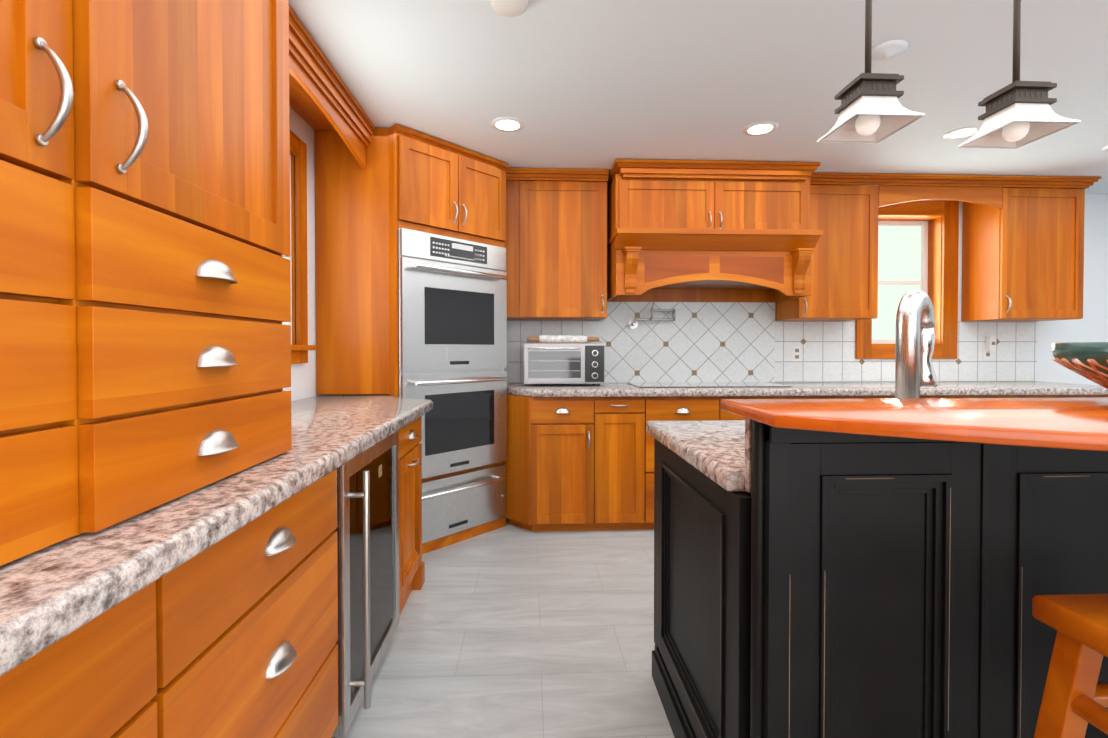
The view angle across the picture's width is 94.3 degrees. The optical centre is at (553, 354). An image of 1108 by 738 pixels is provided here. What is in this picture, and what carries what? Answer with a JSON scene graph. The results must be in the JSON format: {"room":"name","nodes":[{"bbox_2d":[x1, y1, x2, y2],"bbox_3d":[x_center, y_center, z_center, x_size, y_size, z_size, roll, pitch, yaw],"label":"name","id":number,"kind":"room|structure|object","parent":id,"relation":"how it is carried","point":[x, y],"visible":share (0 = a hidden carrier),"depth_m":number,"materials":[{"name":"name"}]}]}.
{"room":"kitchen","nodes":[
{"label":"kitchen","id":0,"kind":"room"},
{"bbox_2d":[283,105,342,401],"bbox_3d":[-1.295,-0.026,0.436,0.220,2.350,7.070,0,1,-3],"label":"wall","id":1,"kind":"structure","parent":0,"point":[303,375],"depth_m":2.70,"materials":[{"name":"white paint"}]},
{"bbox_2d":[282,130,315,363],"bbox_3d":[-1.312,-0.506,2.006,0.226,1.110,1.260,0,1,-3],"label":"window","id":2,"kind":"structure","parent":1,"relation":"in","point":[298,323],"depth_m":2.53,"materials":[{"name":"brown wood"}]},
{"bbox_2d":[289,5,374,169],"bbox_3d":[-1.088,-1.102,1.998,0.323,0.231,1.523,0,1,-3],"label":"valance","id":3,"kind":"object","parent":1,"relation":"attached to","point":[321,97],"visible":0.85,"depth_m":2.29,"materials":[{"name":"brown wood"}]},
{"bbox_2d":[336,518,674,737],"bbox_3d":[1.912,1.207,0.595,6.640,0.120,7.070,0,1,-3],"label":"floor","id":4,"kind":"structure","parent":0,"point":[508,630],"depth_m":2.00,"materials":[{"name":"tile"}]},
{"bbox_2d":[0,571,187,737],"bbox_3d":[-0.860,0.723,0.369,0.632,0.853,0.737,0,1,-3],"label":"base cabinet","id":5,"kind":"object","parent":4,"relation":"on","point":[126,676],"depth_m":0.67,"materials":[{"name":"brown wood"}]},
{"bbox_2d":[184,459,355,737],"bbox_3d":[-0.893,0.714,1.110,0.632,0.853,0.747,0,1,-3],"label":"base cabinet","id":6,"kind":"object","parent":4,"relation":"on","point":[268,598],"depth_m":1.10,"materials":[{"name":"brown wood"}]},
{"bbox_2d":[0,395,432,682],"bbox_3d":[-0.845,0.270,0.568,0.680,0.045,4.444,0,1,-3],"label":"countertop","id":7,"kind":"structure","parent":6,"relation":"on","point":[51,595],"depth_m":0.73,"materials":[{"name":"stone"}]},
{"bbox_2d":[0,0,291,565],"bbox_3d":[-0.845,-0.467,-0.210,0.612,1.442,2.910,0,1,-3],"label":"hutch","id":8,"kind":"object","parent":7,"relation":"on","point":[145,313],"visible":1,"depth_m":0.77,"materials":[{"name":"brown wood"}]},
{"bbox_2d":[356,427,407,712],"bbox_3d":[-0.923,0.705,1.780,0.632,0.853,0.706,0,1,-3],"label":"wine cooler","id":9,"kind":"object","parent":4,"relation":"on","point":[381,474],"depth_m":1.81,"materials":[{"name":"silver metal"}]},
{"bbox_2d":[315,124,508,553],"bbox_3d":[-0.862,-0.058,3.112,0.718,2.344,1.068,1,1,42],"label":"tall cabinet","id":10,"kind":"object","parent":4,"relation":"on","point":[412,277],"visible":0.92,"depth_m":2.87,"materials":[{"name":"brown wood"}]},
{"bbox_2d":[408,419,424,596],"bbox_3d":[-0.944,0.699,2.259,0.632,0.853,0.538,0,1,-3],"label":"base cabinet","id":11,"kind":"object","parent":4,"relation":"on","point":[416,567],"depth_m":2.43,"materials":[{"name":"brown wood"}]},
{"bbox_2d":[506,397,605,530],"bbox_3d":[-0.015,0.683,3.503,0.625,0.853,0.625,0,1,-3],"label":"base cabinet","id":12,"kind":"object","parent":4,"relation":"on","point":[580,457],"depth_m":3.20,"materials":[{"name":"brown wood"}]},
{"bbox_2d":[507,381,1107,396],"bbox_3d":[1.715,0.231,3.555,4.088,0.045,0.657,0,1,-3],"label":"countertop","id":13,"kind":"structure","parent":12,"relation":"on","point":[988,388],"depth_m":3.27,"materials":[{"name":"stone"}]},
{"bbox_2d":[524,335,604,385],"bbox_3d":[0.062,0.035,3.562,0.540,0.345,0.367,0,1,-3],"label":"toaster oven","id":14,"kind":"object","parent":13,"relation":"on","point":[563,359],"visible":1,"depth_m":3.42,"materials":[{"name":"silver metal"}]},
{"bbox_2d":[626,382,777,388],"bbox_3d":[1.039,0.205,3.546,1.000,0.008,0.430,0,1,-3],"label":"cooktop","id":15,"kind":"object","parent":13,"relation":"in","point":[641,385],"depth_m":3.42,"materials":[{"name":"silver metal"}]},
{"bbox_2d":[606,397,649,529],"bbox_3d":[0.366,0.683,3.520,0.382,0.853,0.625,0,1,-3],"label":"base cabinet","id":16,"kind":"object","parent":4,"relation":"on","point":[627,438],"depth_m":3.22,"materials":[{"name":"brown wood"}]},
{"bbox_2d":[646,397,721,529],"bbox_3d":[0.762,0.682,3.537,0.535,0.853,0.625,0,1,-3],"label":"base cabinet","id":17,"kind":"object","parent":4,"relation":"on","point":[661,408],"depth_m":3.22,"materials":[{"name":"brown wood"}]},
{"bbox_2d":[722,397,805,419],"bbox_3d":[1.296,0.682,3.561,0.534,0.853,0.625,0,1,-3],"label":"base cabinet","id":18,"kind":"object","parent":4,"relation":"on","point":[725,415],"depth_m":3.25,"materials":[{"name":"brown wood"}]},
{"bbox_2d":[806,397,873,398],"bbox_3d":[1.756,0.682,3.582,0.512,0.853,0.625,0,1,-3],"label":"base cabinet","id":19,"kind":"object","parent":4,"relation":"on","point":[806,397],"depth_m":3.29,"materials":[{"name":"brown wood"}]},
{"bbox_2d":[648,420,1107,737],"bbox_3d":[1.577,0.627,1.439,2.438,1.018,0.851,0,1,-3],"label":"kitchen island","id":20,"kind":"object","parent":4,"relation":"on","point":[860,568],"depth_m":0.99,"materials":[{"name":"black paint"}]},
{"bbox_2d":[646,422,725,493],"bbox_3d":[1.576,0.258,1.498,2.470,0.046,0.752,0,1,-3],"label":"island countertop","id":21,"kind":"structure","parent":20,"relation":"on","point":[715,474],"depth_m":1.32,"materials":[{"name":"stone"}]},
{"bbox_2d":[895,290,937,397],"bbox_3d":[0.917,0.036,1.304,0.144,0.402,0.114,0,1,-3],"label":"faucet","id":22,"kind":"object","parent":21,"relation":"on","point":[915,339],"visible":0.79,"depth_m":1.27,"materials":[{"name":"silver metal"}]},
{"bbox_2d":[720,398,1107,513],"bbox_3d":[1.606,0.111,0.826,2.466,0.024,0.683,0,1,-3],"label":"island countertop","id":23,"kind":"structure","parent":20,"relation":"on","point":[1020,455],"depth_m":0.98,"materials":[{"name":"orange wood"}]},
{"bbox_2d":[1051,342,1107,388],"bbox_3d":[1.210,0.036,0.964,0.400,0.120,0.400,0,1,-3],"label":"bowl","id":24,"kind":"object","parent":23,"relation":"on","point":[1088,360],"visible":1,"depth_m":1.00,"materials":[{"name":"teal ceramic"}]},
{"bbox_2d":[874,397,945,398],"bbox_3d":[2.177,0.682,3.600,0.570,0.853,0.625,0,1,-3],"label":"base cabinet","id":25,"kind":"object","parent":4,"relation":"on","point":[874,397],"depth_m":3.30,"materials":[{"name":"brown wood"}]},
{"bbox_2d":[946,397,1009,397],"bbox_3d":[2.626,0.681,3.620,0.570,0.853,0.625,0,1,-3],"label":"base cabinet","id":26,"kind":"object","parent":4,"relation":"on","point":[946,397],"depth_m":3.33,"materials":[{"name":"brown wood"}]},
{"bbox_2d":[1010,397,1077,397],"bbox_3d":[3.076,0.681,3.640,0.570,0.853,0.625,0,1,-3],"label":"base cabinet","id":27,"kind":"object","parent":4,"relation":"on","point":[1010,397],"depth_m":3.35,"materials":[{"name":"brown wood"}]},
{"bbox_2d":[1032,594,1107,737],"bbox_3d":[0.974,0.764,0.643,0.538,0.765,0.458,0,1,-3],"label":"stool","id":28,"kind":"object","parent":4,"relation":"on","point":[1074,702],"visible":1,"depth_m":0.77,"materials":[{"name":"brown wood"}]},
{"bbox_2d":[1078,397,1107,397],"bbox_3d":[3.494,0.681,3.659,0.506,0.853,0.625,0,1,-3],"label":"base cabinet","id":29,"kind":"object","parent":4,"relation":"on","point":[1078,397],"depth_m":3.36,"materials":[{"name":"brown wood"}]},
{"bbox_2d":[289,0,1107,193],"bbox_3d":[1.912,-1.263,0.563,6.640,0.120,7.070,0,1,-3],"label":"ceiling","id":30,"kind":"structure","parent":0,"point":[588,84],"depth_m":2.24,"materials":[{"name":"white paint"}]},
{"bbox_2d":[491,117,523,131],"bbox_3d":[-0.247,-1.227,2.745,0.180,0.005,0.180,0,1,-3],"label":"recessed light","id":31,"kind":"object","parent":30,"relation":"in","point":[505,124],"visible":1,"depth_m":2.74,"materials":[{"name":"white"}]},
{"bbox_2d":[490,0,527,16],"bbox_3d":[-0.153,-1.203,1.758,0.130,0.029,0.130,0,1,-3],"label":"smoke detector","id":32,"kind":"object","parent":30,"relation":"attached to","point":[510,8],"visible":0.98,"depth_m":1.76,"materials":[{"name":"white plastic"}]},
{"bbox_2d":[743,121,777,135],"bbox_3d":[1.122,-1.228,2.796,0.180,0.005,0.180,0,1,-3],"label":"recessed light","id":33,"kind":"object","parent":30,"relation":"in","point":[757,128],"visible":1,"depth_m":2.79,"materials":[{"name":"white"}]},
{"bbox_2d":[817,0,924,142],"bbox_3d":[0.854,-0.905,1.397,0.180,0.614,0.180,0,1,-3],"label":"pendant light","id":34,"kind":"object","parent":30,"relation":"hanging from","point":[870,109],"visible":1,"depth_m":1.38,"materials":[{"name":"white glass"}]},
{"bbox_2d":[872,40,907,59],"bbox_3d":[1.335,-1.206,2.055,0.132,0.029,0.132,0,1,-3],"label":"ceiling canopy","id":35,"kind":"object","parent":30,"relation":"attached to","point":[888,49],"visible":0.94,"depth_m":2.03,"materials":[{"name":"white paint"}]},
{"bbox_2d":[942,126,980,139],"bbox_3d":[2.261,-1.229,2.847,0.180,0.005,0.180,0,1,-3],"label":"recessed light","id":36,"kind":"object","parent":30,"relation":"in","point":[961,132],"visible":0.96,"depth_m":2.84,"materials":[{"name":"white"}]},
{"bbox_2d":[958,0,1079,148],"bbox_3d":[1.293,-0.906,1.436,0.180,0.614,0.180,0,1,-3],"label":"pendant light","id":37,"kind":"object","parent":30,"relation":"hanging from","point":[1018,114],"visible":1,"depth_m":1.42,"materials":[{"name":"white glass"}]},
{"bbox_2d":[506,194,1107,384],"bbox_3d":[1.770,-0.072,4.001,6.180,2.350,0.220,0,1,-3],"label":"wall","id":38,"kind":"structure","parent":0,"point":[1091,325],"depth_m":3.99,"materials":[{"name":"white paint"}]},
{"bbox_2d":[506,179,529,319],"bbox_3d":[-0.310,-0.714,3.617,0.261,0.920,0.335,0,1,-3],"label":"upper cabinet","id":39,"kind":"object","parent":38,"relation":"attached to","point":[517,192],"depth_m":3.45,"materials":[{"name":"brown wood"}]},
{"bbox_2d":[530,179,609,319],"bbox_3d":[0.057,-0.714,3.634,0.598,0.920,0.335,0,1,-3],"label":"upper cabinet","id":40,"kind":"object","parent":38,"relation":"attached to","point":[570,219],"depth_m":3.48,"materials":[{"name":"brown wood"}]},
{"bbox_2d":[628,302,675,328],"bbox_3d":[0.721,-0.288,3.776,0.339,0.189,0.112,0,1,-3],"label":"pot filler","id":41,"kind":"object","parent":38,"relation":"attached to","point":[632,323],"visible":1,"depth_m":3.76,"materials":[{"name":"silver metal"}]},
{"bbox_2d":[610,167,725,250],"bbox_3d":[0.740,-0.996,3.575,0.701,0.399,0.506,0,1,-3],"label":"upper cabinet","id":42,"kind":"object","parent":38,"relation":"attached to","point":[652,208],"depth_m":3.32,"materials":[{"name":"brown wood"}]},
{"bbox_2d":[702,167,813,250],"bbox_3d":[1.326,-0.996,3.601,0.701,0.399,0.506,0,1,-3],"label":"upper cabinet","id":43,"kind":"object","parent":38,"relation":"attached to","point":[796,241],"depth_m":3.35,"materials":[{"name":"brown wood"}]},
{"bbox_2d":[508,302,1036,382],"bbox_3d":[1.697,-0.164,3.882,4.075,0.736,0.008,0,1,-3],"label":"backsplash","id":44,"kind":"structure","parent":38,"relation":"attached to","point":[724,342],"depth_m":3.87,"materials":[{"name":"white tile"}]},
{"bbox_2d":[792,346,801,360],"bbox_3d":[1.835,-0.010,3.883,0.072,0.116,0.006,0,1,-3],"label":"electrical outlet","id":45,"kind":"object","parent":38,"relation":"attached to","point":[796,353],"visible":1,"depth_m":3.88,"materials":[{"name":"white plastic"}]},
{"bbox_2d":[770,183,881,320],"bbox_3d":[1.948,-0.715,3.718,0.592,0.920,0.335,0,1,-3],"label":"upper cabinet","id":46,"kind":"object","parent":38,"relation":"attached to","point":[831,275],"depth_m":3.56,"materials":[{"name":"brown wood"}]},
{"bbox_2d":[855,200,958,358],"bbox_3d":[2.680,-0.572,3.996,0.790,1.200,0.198,0,1,-3],"label":"window","id":47,"kind":"structure","parent":38,"relation":"in","point":[918,243],"depth_m":3.99,"materials":[{"name":"brown wood"}]},
{"bbox_2d":[983,336,996,358],"bbox_3d":[3.334,-0.057,3.927,0.072,0.178,0.051,0,1,-3],"label":"electrical outlet","id":48,"kind":"object","parent":38,"relation":"attached to","point":[989,347],"visible":1,"depth_m":3.92,"materials":[{"name":"white plastic"}]},
{"bbox_2d":[958,183,1088,320],"bbox_3d":[3.437,-0.716,3.785,0.608,0.920,0.335,0,1,-3],"label":"upper cabinet","id":49,"kind":"object","parent":38,"relation":"attached to","point":[1023,243],"depth_m":3.63,"materials":[{"name":"brown wood"}]}
]}

